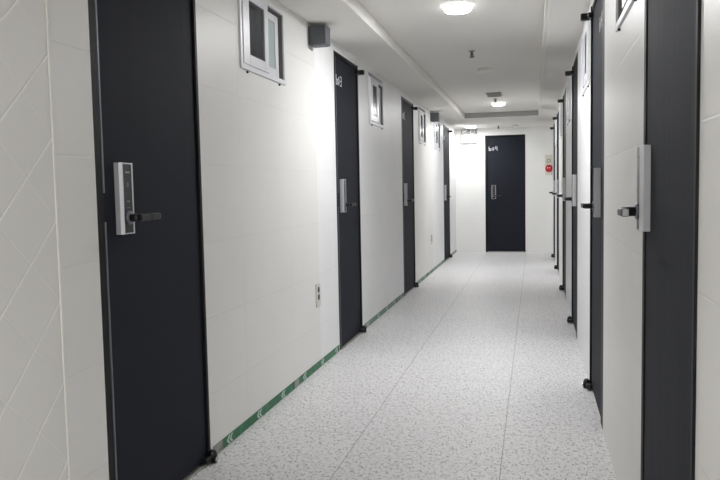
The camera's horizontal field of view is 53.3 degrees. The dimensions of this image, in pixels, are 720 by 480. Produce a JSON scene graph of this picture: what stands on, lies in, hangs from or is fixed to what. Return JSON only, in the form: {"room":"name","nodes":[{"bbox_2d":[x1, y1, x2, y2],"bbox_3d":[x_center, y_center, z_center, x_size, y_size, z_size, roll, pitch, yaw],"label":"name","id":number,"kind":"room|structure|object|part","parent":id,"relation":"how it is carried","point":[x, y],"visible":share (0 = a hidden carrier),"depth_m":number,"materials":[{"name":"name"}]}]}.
{"room":"residential building corridor","nodes":[
{"label":"residential building corridor","id":0,"kind":"room"},
{"bbox_2d":[0,0,455,479],"bbox_3d":[-0.099,-0.444,5.593,0.120,2.400,15.100,0,4,14],"label":"wall","id":1,"kind":"structure","parent":0,"point":[268,150],"depth_m":3.20,"materials":[{"name":"beige paint"}]},
{"bbox_2d":[45,0,70,479],"bbox_3d":[-0.884,-0.073,2.092,0.004,2.180,0.009,0,4,14],"label":"trim","id":2,"kind":"structure","parent":1,"relation":"attached to","point":[46,1],"depth_m":2.10,"materials":[{"name":"white"}]},
{"bbox_2d":[88,0,217,479],"bbox_3d":[-0.762,-0.085,2.653,0.185,2.120,0.742,0,4,14],"label":"door","id":3,"kind":"structure","parent":1,"relation":"in","point":[144,68],"depth_m":2.62,"materials":[{"name":"black"}]},
{"bbox_3d":[-0.784,-0.140,2.423,0.004,0.232,0.053,0,4,14],"label":"touch panel","id":4,"kind":"part","parent":3,"relation":"part of","materials":[{"name":"grey"}]},
{"bbox_3d":[-0.739,-0.079,2.468,0.052,0.027,0.126,0,4,14],"label":"lever handle","id":5,"kind":"part","parent":3,"relation":"part of","materials":[{"name":"black plastic"}]},
{"bbox_2d":[238,0,285,85],"bbox_3d":[-0.541,-1.033,3.701,0.114,0.413,0.626,0,4,14],"label":"window","id":6,"kind":"structure","parent":1,"relation":"in","point":[269,61],"depth_m":3.70,"materials":[{"name":"white"}]},
{"bbox_3d":[-0.527,-1.034,3.573,0.026,0.354,0.336,0,4,14],"label":"sash","id":7,"kind":"part","parent":6,"relation":"part of","materials":[{"name":"white"}]},
{"bbox_3d":[-0.494,-1.044,3.828,0.027,0.338,0.269,0,4,14],"label":"sash","id":8,"kind":"part","parent":6,"relation":"part of","materials":[{"name":"white"}]},
{"bbox_3d":[-0.491,-1.049,3.817,0.006,0.256,0.199,0,4,14],"label":"pane","id":9,"kind":"part","parent":6,"relation":"part of","materials":[{"name":"clear glass"}]},
{"bbox_2d":[213,345,338,453],"bbox_3d":[-0.391,0.844,4.115,0.003,0.045,2.070,0,4,14],"label":"tape","id":10,"kind":"object","parent":1,"relation":"attached to","point":[245,425],"visible":0.99,"depth_m":3.77,"materials":[{"name":"green plastic"}]},
{"bbox_2d":[315,283,320,307],"bbox_3d":[-0.268,0.354,4.609,0.011,0.148,0.082,0,4,14],"label":"wall outlet","id":11,"kind":"object","parent":1,"relation":"attached to","point":[318,296],"visible":1,"depth_m":4.60,"materials":[{"name":"white plastic"}]},
{"bbox_2d":[308,25,329,47],"bbox_3d":[-0.254,-1.268,4.474,0.112,0.116,0.108,0,4,14],"label":"junction box","id":12,"kind":"object","parent":1,"relation":"attached to","point":[318,35],"visible":1,"depth_m":4.43,"materials":[{"name":"grey metal"}]},
{"bbox_2d":[333,50,366,349],"bbox_3d":[-0.096,-0.290,5.402,0.185,2.120,0.691,0,4,14],"label":"door","id":13,"kind":"structure","parent":1,"relation":"in","point":[346,73],"depth_m":5.38,"materials":[{"name":"black"}]},
{"bbox_3d":[-0.111,-0.321,5.199,0.004,0.232,0.053,0,4,14],"label":"touch panel","id":14,"kind":"part","parent":13,"relation":"part of","materials":[{"name":"grey metal"}]},
{"bbox_3d":[-0.066,-0.260,5.244,0.052,0.027,0.126,0,4,14],"label":"lever handle","id":15,"kind":"part","parent":13,"relation":"part of","materials":[{"name":"black plastic"}]},
{"bbox_2d":[368,75,383,129],"bbox_3d":[0.102,-1.201,6.352,0.114,0.413,0.585,0,4,14],"label":"window","id":16,"kind":"structure","parent":1,"relation":"in","point":[376,89],"depth_m":6.34,"materials":[{"name":"white"}]},
{"bbox_3d":[0.118,-1.203,6.232,0.026,0.354,0.312,0,4,14],"label":"sash","id":17,"kind":"part","parent":16,"relation":"part of","materials":[{"name":"white"}]},
{"bbox_3d":[0.147,-1.212,6.470,0.027,0.338,0.252,0,4,14],"label":"sash","id":18,"kind":"part","parent":16,"relation":"part of","materials":[{"name":"white"}]},
{"bbox_2d":[364,292,403,327],"bbox_3d":[0.252,0.646,6.766,0.003,0.045,1.860,0,4,14],"label":"tape","id":19,"kind":"object","parent":1,"relation":"attached to","point":[398,298],"visible":0.99,"depth_m":6.62,"materials":[{"name":"green plastic"}]},
{"bbox_2d":[401,96,418,295],"bbox_3d":[0.527,-0.482,7.969,0.185,2.120,0.747,0,4,14],"label":"door","id":20,"kind":"structure","parent":1,"relation":"in","point":[407,108],"depth_m":7.98,"materials":[{"name":"black metal"}]},
{"bbox_2d":[418,109,425,144],"bbox_3d":[0.731,-1.395,8.947,0.114,0.413,0.570,0,4,14],"label":"window","id":21,"kind":"structure","parent":1,"relation":"in","point":[421,115],"depth_m":8.92,"materials":[{"name":"white"}]},
{"bbox_3d":[0.748,-1.397,8.830,0.026,0.354,0.304,0,4,14],"label":"sash","id":22,"kind":"part","parent":21,"relation":"part of","materials":[{"name":"white"}]},
{"bbox_2d":[417,260,443,283],"bbox_3d":[0.984,0.420,9.785,0.003,0.045,2.750,0,4,14],"label":"tape","id":23,"kind":"object","parent":1,"relation":"attached to","point":[441,262],"visible":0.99,"depth_m":9.58,"materials":[{"name":"green plastic"}]},
{"bbox_2d":[430,112,439,121],"bbox_3d":[1.012,-1.658,9.694,0.112,0.116,0.108,0,4,14],"label":"junction box","id":24,"kind":"object","parent":1,"relation":"attached to","point":[434,117],"visible":1,"depth_m":9.64,"materials":[{"name":"grey metal"}]},
{"bbox_2d":[434,122,440,150],"bbox_3d":[1.064,-1.498,10.319,0.114,0.413,0.680,0,4,14],"label":"window","id":25,"kind":"structure","parent":1,"relation":"in","point":[437,137],"depth_m":10.31,"materials":[{"name":"white"}]},
{"bbox_3d":[1.075,-1.498,10.179,0.026,0.354,0.367,0,4,14],"label":"sash","id":26,"kind":"part","parent":25,"relation":"part of","materials":[{"name":"white"}]},
{"bbox_2d":[443,125,452,261],"bbox_3d":[1.367,-0.741,11.434,0.185,2.120,0.764,0,4,14],"label":"door","id":27,"kind":"structure","parent":1,"relation":"in","point":[446,131],"depth_m":11.45,"materials":[{"name":"black metal"}]},
{"bbox_2d":[190,252,615,479],"bbox_3d":[0.792,0.801,5.470,1.904,0.100,15.100,0,4,14],"label":"floor","id":28,"kind":"structure","parent":0,"point":[477,372],"depth_m":3.93,"materials":[{"name":"tile"}]},
{"bbox_2d":[277,0,589,128],"bbox_3d":[0.748,-1.513,5.308,1.664,0.180,14.860,0,4,14],"label":"ceiling","id":29,"kind":"structure","parent":0,"point":[508,37],"depth_m":5.52,"materials":[{"name":"white paint"}]},
{"bbox_2d":[343,0,464,118],"bbox_3d":[0.115,-1.408,4.767,0.007,0.076,12.300,0,4,14],"label":"trim","id":30,"kind":"structure","parent":29,"relation":"attached to","point":[354,5],"depth_m":5.34,"materials":[{"name":"white paint"}]},
{"bbox_2d":[443,3,471,13],"bbox_3d":[0.598,-1.416,4.392,0.172,0.029,0.172,0,4,14],"label":"recessed light","id":31,"kind":"object","parent":29,"relation":"in","point":[453,8],"visible":1,"depth_m":4.35,"materials":[{"name":"white plastic"}]},
{"bbox_2d":[445,8,469,13],"bbox_3d":[0.598,-1.402,4.393,0.148,0.001,0.148,0,4,14],"label":"diffuser","id":32,"kind":"object","parent":31,"relation":"attached to","point":[448,10],"depth_m":4.38,"materials":[{"name":"white plastic"}]},
{"bbox_2d":[468,50,474,57],"bbox_3d":[0.910,-1.512,5.836,0.056,0.053,0.056,0,4,14],"label":"sprinkler","id":33,"kind":"object","parent":29,"relation":"attached to","point":[470,51],"visible":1,"depth_m":5.83,"materials":[{"name":"grey metal"}]},
{"bbox_2d":[477,68,492,72],"bbox_3d":[1.176,-1.592,6.745,0.156,0.029,0.156,0,4,14],"label":"smoke detector","id":34,"kind":"object","parent":29,"relation":"attached to","point":[482,70],"visible":1,"depth_m":6.70,"materials":[{"name":"white plastic"}]},
{"bbox_2d":[486,92,501,96],"bbox_3d":[1.600,-1.733,8.561,0.176,0.018,0.320,0,4,14],"label":"ceiling vent","id":35,"kind":"object","parent":29,"relation":"in","point":[491,94],"visible":1,"depth_m":8.48,"materials":[{"name":"grey metal"}]},
{"bbox_2d":[492,102,504,105],"bbox_3d":[1.827,-1.795,9.451,0.172,0.029,0.172,0,4,14],"label":"recessed light","id":36,"kind":"object","parent":29,"relation":"in","point":[493,103],"visible":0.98,"depth_m":9.40,"materials":[{"name":"white plastic"}]},
{"bbox_2d":[465,110,537,117],"bbox_3d":[2.084,-1.855,10.599,1.071,0.074,0.007,0,4,14],"label":"trim","id":37,"kind":"structure","parent":29,"relation":"attached to","point":[533,112],"depth_m":10.59,"materials":[{"name":"grey paint"}]},
{"bbox_2d":[540,0,551,115],"bbox_3d":[1.185,-1.372,4.511,0.012,0.006,12.300,0,4,14],"label":"trim","id":38,"kind":"structure","parent":29,"relation":"attached to","point":[549,10],"depth_m":5.28,"materials":[{"name":"white paint"}]},
{"bbox_2d":[455,126,551,251],"bbox_3d":[2.529,-0.989,12.642,1.664,2.400,0.120,0,4,14],"label":"wall","id":39,"kind":"structure","parent":0,"point":[470,157],"depth_m":12.55,"materials":[{"name":"paint"}]},
{"bbox_2d":[461,129,476,142],"bbox_3d":[1.911,-1.825,12.611,0.278,0.241,0.112,0,4,14],"label":"emergency light","id":40,"kind":"object","parent":39,"relation":"attached to","point":[469,135],"visible":1,"depth_m":12.60,"materials":[{"name":"white plastic"}]},
{"bbox_2d":[485,134,525,251],"bbox_3d":[2.552,-0.811,12.601,0.689,2.050,0.185,0,4,14],"label":"door","id":41,"kind":"structure","parent":39,"relation":"in","point":[504,154],"depth_m":12.59,"materials":[{"name":"black metal"}]},
{"bbox_3d":[2.352,-0.843,12.613,0.053,0.232,0.004,0,4,14],"label":"touch panel","id":42,"kind":"part","parent":41,"relation":"part of","materials":[{"name":"grey metal"}]},
{"bbox_2d":[545,155,552,174],"bbox_3d":[3.254,-1.293,12.353,0.132,0.350,0.058,0,4,14],"label":"fire alarm","id":43,"kind":"object","parent":39,"relation":"attached to","point":[548,158],"visible":1,"depth_m":12.36,"materials":[{"name":"beige"}]},
{"bbox_2d":[552,0,719,479],"bbox_3d":[1.635,-0.448,5.172,0.120,2.400,15.100,0,4,14],"label":"wall","id":44,"kind":"structure","parent":0,"point":[624,48],"depth_m":2.45,"materials":[{"name":"beige paint"}]},
{"bbox_2d":[549,123,554,256],"bbox_3d":[3.043,-0.755,11.175,0.185,2.120,0.704,0,4,14],"label":"door","id":45,"kind":"structure","parent":44,"relation":"in","point":[553,127],"depth_m":11.35,"materials":[{"name":"black metal"}]},
{"bbox_3d":[3.078,-0.755,11.165,0.111,2.120,0.700,0,4,14],"label":"frame","id":46,"kind":"part","parent":45,"relation":"part of","materials":[{"name":"black"}]},
{"bbox_2d":[552,111,558,270],"bbox_3d":[2.637,-0.630,9.503,0.185,2.120,0.754,0,4,14],"label":"door","id":47,"kind":"structure","parent":44,"relation":"in","point":[557,117],"depth_m":9.52,"materials":[{"name":"black metal"}]},
{"bbox_3d":[2.672,-0.630,9.493,0.111,2.120,0.750,0,4,14],"label":"frame","id":48,"kind":"part","parent":47,"relation":"part of","materials":[{"name":"black metal"}]},
{"bbox_2d":[555,120,556,146],"bbox_3d":[2.856,-1.537,10.283,0.114,0.388,0.600,0,4,14],"label":"window","id":49,"kind":"structure","parent":44,"relation":"in","point":[555,120],"depth_m":10.10,"materials":[{"name":"white"}]},
{"bbox_2d":[559,103,561,137],"bbox_3d":[2.397,-1.396,8.393,0.114,0.388,0.600,0,4,14],"label":"window","id":50,"kind":"structure","parent":44,"relation":"in","point":[560,107],"depth_m":8.20,"materials":[{"name":"white"}]},
{"bbox_3d":[2.327,-1.397,8.291,0.026,0.329,0.321,0,4,14],"label":"sash","id":51,"kind":"part","parent":50,"relation":"part of","materials":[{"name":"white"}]},
{"bbox_2d":[557,89,565,297],"bbox_3d":[2.153,-0.481,7.507,0.185,2.120,0.734,0,4,14],"label":"door","id":52,"kind":"structure","parent":44,"relation":"in","point":[563,100],"depth_m":7.58,"materials":[{"name":"black metal"}]},
{"bbox_3d":[2.188,-0.481,7.496,0.111,2.120,0.730,0,4,14],"label":"frame","id":53,"kind":"part","parent":52,"relation":"part of","materials":[{"name":"black metal"}]},
{"bbox_2d":[566,76,570,124],"bbox_3d":[1.939,-1.254,6.503,0.114,0.388,0.600,0,4,14],"label":"window","id":54,"kind":"structure","parent":44,"relation":"in","point":[568,88],"depth_m":6.30,"materials":[{"name":"white"}]},
{"bbox_3d":[1.869,-1.256,6.401,0.026,0.329,0.321,0,4,14],"label":"sash","id":55,"kind":"part","parent":54,"relation":"part of","materials":[{"name":"white"}]},
{"bbox_2d":[564,52,577,336],"bbox_3d":[1.693,-0.339,5.612,0.185,2.120,0.724,0,4,14],"label":"door","id":56,"kind":"structure","parent":44,"relation":"in","point":[573,318],"depth_m":5.62,"materials":[{"name":"black metal"}]},
{"bbox_3d":[1.729,-0.339,5.601,0.111,2.120,0.720,0,4,14],"label":"frame","id":57,"kind":"part","parent":56,"relation":"part of","materials":[{"name":"black metal"}]},
{"bbox_2d":[582,20,589,96],"bbox_3d":[1.413,-1.093,4.337,0.114,0.388,0.610,0,4,14],"label":"window","id":58,"kind":"structure","parent":44,"relation":"in","point":[586,34],"depth_m":4.21,"materials":[{"name":"white"}]},
{"bbox_3d":[1.343,-1.093,4.232,0.026,0.329,0.327,0,4,14],"label":"sash","id":59,"kind":"part","parent":58,"relation":"part of","materials":[{"name":"white"}]},
{"bbox_2d":[580,0,604,429],"bbox_3d":[1.215,-0.192,3.639,0.185,2.120,0.754,0,4,14],"label":"door","id":60,"kind":"structure","parent":44,"relation":"in","point":[597,14],"depth_m":3.68,"materials":[{"name":"black"}]},
{"bbox_3d":[1.132,-0.171,3.579,0.052,0.027,0.126,0,4,14],"label":"lever handle","id":61,"kind":"part","parent":60,"relation":"part of","materials":[{"name":"black plastic"}]},
{"bbox_3d":[1.250,-0.192,3.629,0.111,2.120,0.750,0,4,14],"label":"frame","id":62,"kind":"part","parent":60,"relation":"part of","materials":[{"name":"black metal"}]},
{"bbox_2d":[615,0,636,31],"bbox_3d":[0.946,-0.948,2.408,0.114,0.388,0.610,0,4,14],"label":"window","id":63,"kind":"structure","parent":44,"relation":"in","point":[622,7],"depth_m":2.60,"materials":[{"name":"white"}]},
{"bbox_3d":[0.875,-0.949,2.304,0.026,0.329,0.327,0,4,14],"label":"sash","id":64,"kind":"part","parent":63,"relation":"part of","materials":[{"name":"white"}]},
{"bbox_2d":[617,0,701,479],"bbox_3d":[0.755,-0.050,1.744,0.185,2.120,0.740,0,4,14],"label":"door","id":65,"kind":"structure","parent":44,"relation":"in","point":[666,209],"depth_m":1.72,"materials":[{"name":"black"}]},
{"bbox_3d":[0.747,-0.077,1.994,0.052,0.027,0.126,0,4,14],"label":"lever handle","id":66,"kind":"part","parent":65,"relation":"part of","materials":[{"name":"black plastic"}]},
{"bbox_3d":[0.790,-0.146,2.030,0.004,0.232,0.053,0,4,14],"label":"touch panel","id":67,"kind":"part","parent":65,"relation":"part of","materials":[{"name":"grey metal"}]},
{"label":"outside","id":68,"kind":"structure","parent":0,"visible":0},
{"bbox_2d":[249,8,255,56],"bbox_3d":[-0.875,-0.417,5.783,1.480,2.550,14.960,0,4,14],"label":"window pane","id":69,"kind":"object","parent":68,"point":[251,11],"depth_m":5.66,"materials":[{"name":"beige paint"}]}
]}

